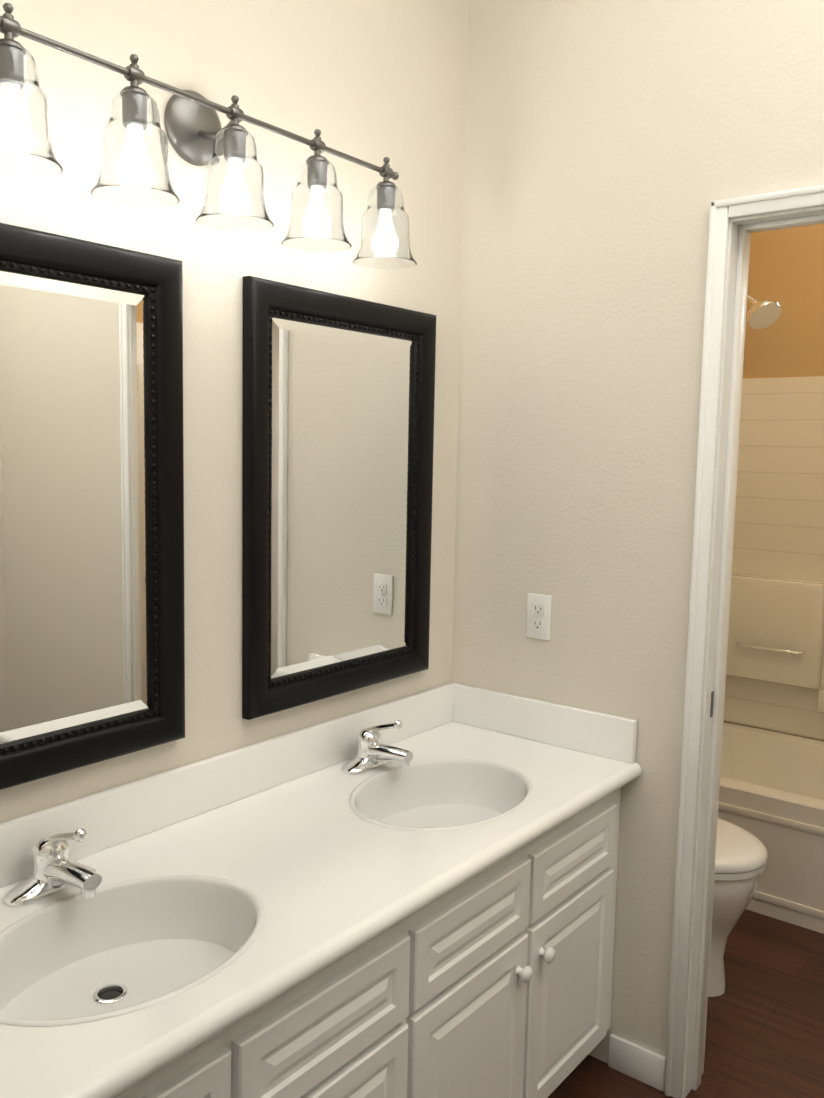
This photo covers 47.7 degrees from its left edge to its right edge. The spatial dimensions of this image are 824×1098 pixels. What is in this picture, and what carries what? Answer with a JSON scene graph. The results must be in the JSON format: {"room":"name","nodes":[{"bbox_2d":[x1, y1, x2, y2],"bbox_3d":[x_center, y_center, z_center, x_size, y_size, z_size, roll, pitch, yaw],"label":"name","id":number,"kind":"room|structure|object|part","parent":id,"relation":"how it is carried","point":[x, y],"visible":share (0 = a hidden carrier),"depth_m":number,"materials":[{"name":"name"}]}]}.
{"room":"bathroom","nodes":[
{"label":"bathroom","id":0,"kind":"room"},
{"bbox_2d":[0,0,468,822],"bbox_3d":[-0.315,-0.192,2.056,0.120,3.000,5.140,6,8,38],"label":"wall","id":1,"kind":"structure","parent":0,"point":[374,82],"depth_m":1.90,"materials":[{"name":"beige paint"}]},
{"bbox_2d":[0,222,184,789],"bbox_3d":[-0.633,-0.061,1.539,0.030,0.911,0.622,6,8,38],"label":"mirror","id":2,"kind":"object","parent":1,"relation":"attached to","point":[92,640],"visible":1,"depth_m":1.63,"materials":[{"name":"black mirror"}]},
{"bbox_2d":[0,3,416,268],"bbox_3d":[-0.340,-0.721,1.695,0.194,0.256,0.990,6,8,38],"label":"sconce","id":3,"kind":"object","parent":1,"relation":"attached to","point":[134,171],"visible":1,"depth_m":1.64,"materials":[{"name":"glass"}]},
{"bbox_3d":[-0.583,-0.596,1.356,0.057,0.040,0.057,6,8,38],"label":"bulb","id":4,"kind":"part","parent":3,"relation":"part of","materials":[{"name":"white glass"}]},
{"bbox_3d":[-0.582,-0.641,1.351,0.140,0.160,0.140,6,8,38],"label":"lamp shade","id":5,"kind":"part","parent":3,"relation":"part of","materials":[{"name":"clear glass"}]},
{"bbox_3d":[-0.451,-0.656,1.517,0.140,0.160,0.140,6,8,38],"label":"lamp shade","id":6,"kind":"part","parent":3,"relation":"part of","materials":[{"name":"clear glass"}]},
{"bbox_3d":[-0.320,-0.671,1.684,0.140,0.160,0.140,6,8,38],"label":"lamp shade","id":7,"kind":"part","parent":3,"relation":"part of","materials":[{"name":"clear glass"}]},
{"bbox_3d":[-0.189,-0.686,1.851,0.140,0.160,0.140,6,8,38],"label":"lamp shade","id":8,"kind":"part","parent":3,"relation":"part of","materials":[{"name":"clear glass"}]},
{"bbox_3d":[-0.058,-0.701,2.017,0.140,0.160,0.140,6,8,38],"label":"lamp shade","id":9,"kind":"part","parent":3,"relation":"part of","materials":[{"name":"clear glass"}]},
{"bbox_2d":[0,682,451,877],"bbox_3d":[-0.431,0.482,1.876,0.020,0.105,1.776,6,8,38],"label":"backsplash","id":10,"kind":"structure","parent":1,"relation":"attached to","point":[122,813],"depth_m":1.89,"materials":[{"name":"white stone"}]},
{"bbox_2d":[242,276,435,719],"bbox_3d":[-0.146,-0.116,2.157,0.030,0.911,0.622,6,8,38],"label":"mirror","id":11,"kind":"object","parent":1,"relation":"attached to","point":[338,437],"visible":1,"depth_m":2.12,"materials":[{"name":"black mirror"}]},
{"bbox_2d":[452,0,823,1063],"bbox_3d":[0.746,-0.176,2.102,1.494,3.000,0.120,6,8,38],"label":"wall","id":12,"kind":"structure","parent":0,"point":[596,156],"depth_m":2.24,"materials":[{"name":"beige paint"}]},
{"bbox_2d":[526,593,551,639],"bbox_3d":[0.324,0.173,2.383,0.070,0.115,0.009,6,8,38],"label":"electrical outlet plate","id":13,"kind":"object","parent":12,"relation":"attached to","point":[539,607],"visible":1,"depth_m":2.38,"materials":[{"name":"white plastic"}]},
{"bbox_2d":[452,682,636,761],"bbox_3d":[0.327,0.442,2.396,0.531,0.105,0.020,6,8,38],"label":"backsplash","id":14,"kind":"structure","parent":12,"relation":"attached to","point":[606,735],"depth_m":2.37,"materials":[{"name":"white stone"}]},
{"bbox_2d":[608,1034,665,1090],"bbox_3d":[0.808,1.340,1.637,2.396,0.085,2.813,6,8,38],"label":"baseboard","id":15,"kind":"structure","parent":12,"relation":"attached to","point":[638,1062],"depth_m":2.29,"materials":[{"name":"white wood"}]},
{"bbox_2d":[664,185,823,1097],"bbox_3d":[1.010,0.307,1.938,0.852,2.084,0.162,6,8,38],"label":"door frame","id":16,"kind":"structure","parent":12,"relation":"attached to","point":[734,223],"depth_m":2.12,"materials":[{"name":"white wood"}]},
{"bbox_3d":[0.701,0.359,2.168,0.002,0.060,0.032,6,8,38],"label":"door trim strike","id":17,"kind":"part","parent":16,"relation":"part of","materials":[{"name":"silver metal"}]},
{"bbox_2d":[547,909,823,1097],"bbox_3d":[0.646,1.430,1.445,2.640,0.060,5.140,6,8,38],"label":"floor","id":18,"kind":"structure","parent":0,"point":[764,1038],"depth_m":2.51,"materials":[{"name":"brown wood"}]},
{"bbox_2d":[112,774,640,1097],"bbox_3d":[-0.227,0.969,1.759,0.562,0.757,1.776,6,8,38],"label":"bathroom vanity","id":19,"kind":"object","parent":18,"relation":"on","point":[499,986],"depth_m":1.75,"materials":[{"name":"white painted wood"},{"name":"marble"}]},
{"bbox_2d":[0,722,641,1097],"bbox_3d":[-0.218,0.575,1.717,0.564,0.038,1.776,6,8,38],"label":"countertop","id":20,"kind":"structure","parent":19,"relation":"on","point":[363,877],"depth_m":1.65,"materials":[{"name":"white stone"}]},
{"bbox_2d":[0,814,107,909],"bbox_3d":[-0.564,0.506,1.520,0.150,0.126,0.158,6,8,38],"label":"faucet","id":21,"kind":"object","parent":20,"relation":"on","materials":[{"name":"silver metal"}]},
{"bbox_2d":[0,850,323,1069],"bbox_3d":[-0.433,0.633,1.400,0.357,0.104,0.466,6,8,38],"label":"sink","id":22,"kind":"object","parent":20,"relation":"in","point":[72,977],"depth_m":1.49,"materials":[{"name":"white ceramic"}]},
{"bbox_2d":[336,714,415,777],"bbox_3d":[-0.066,0.449,2.153,0.150,0.126,0.158,6,8,38],"label":"faucet","id":23,"kind":"object","parent":20,"relation":"on","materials":[{"name":"silver metal"}]},
{"bbox_2d":[304,746,571,849],"bbox_3d":[0.066,0.576,2.033,0.357,0.104,0.466,6,8,38],"label":"sink","id":24,"kind":"object","parent":20,"relation":"in","point":[451,795],"depth_m":2.16,"materials":[{"name":"white ceramic"}]},
{"bbox_2d":[708,818,767,996],"bbox_3d":[0.698,0.869,2.795,0.706,0.775,0.450,6,8,38],"label":"toilet","id":25,"kind":"object","parent":18,"relation":"on","point":[741,858],"visible":0.1,"depth_m":2.58,"materials":[{"name":"white ceramic"}]},
{"bbox_2d":[718,722,823,933],"bbox_3d":[1.653,1.023,3.232,1.524,0.415,0.766,6,8,38],"label":"bathtub","id":26,"kind":"object","parent":18,"relation":"on","point":[771,794],"visible":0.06,"depth_m":3.13,"materials":[{"name":"white ceramic"}]},
{"bbox_2d":[723,224,823,740],"bbox_3d":[1.962,-0.294,3.457,1.530,3.000,0.120,6,8,38],"label":"wall","id":27,"kind":"structure","parent":0,"point":[786,269],"depth_m":3.69,"materials":[{"name":"brown paint"}]},
{"bbox_2d":[723,376,823,739],"bbox_3d":[1.672,0.102,3.135,1.529,1.433,0.796,6,8,38],"label":"shower surround","id":28,"kind":"structure","parent":27,"relation":"attached to","point":[775,667],"depth_m":3.75,"materials":[{"name":"tile"}]},
{"bbox_3d":[1.075,-0.332,3.643,0.100,3.000,0.917,6,8,38],"label":"wall","id":29,"kind":"structure","parent":0,"visible":0},
{"bbox_2d":[747,295,780,328],"bbox_3d":[1.221,-0.893,3.437,0.263,0.162,0.117,6,8,38],"label":"shower head","id":30,"kind":"object","parent":29,"relation":"attached to","point":[763,313],"visible":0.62,"depth_m":3.38}
]}

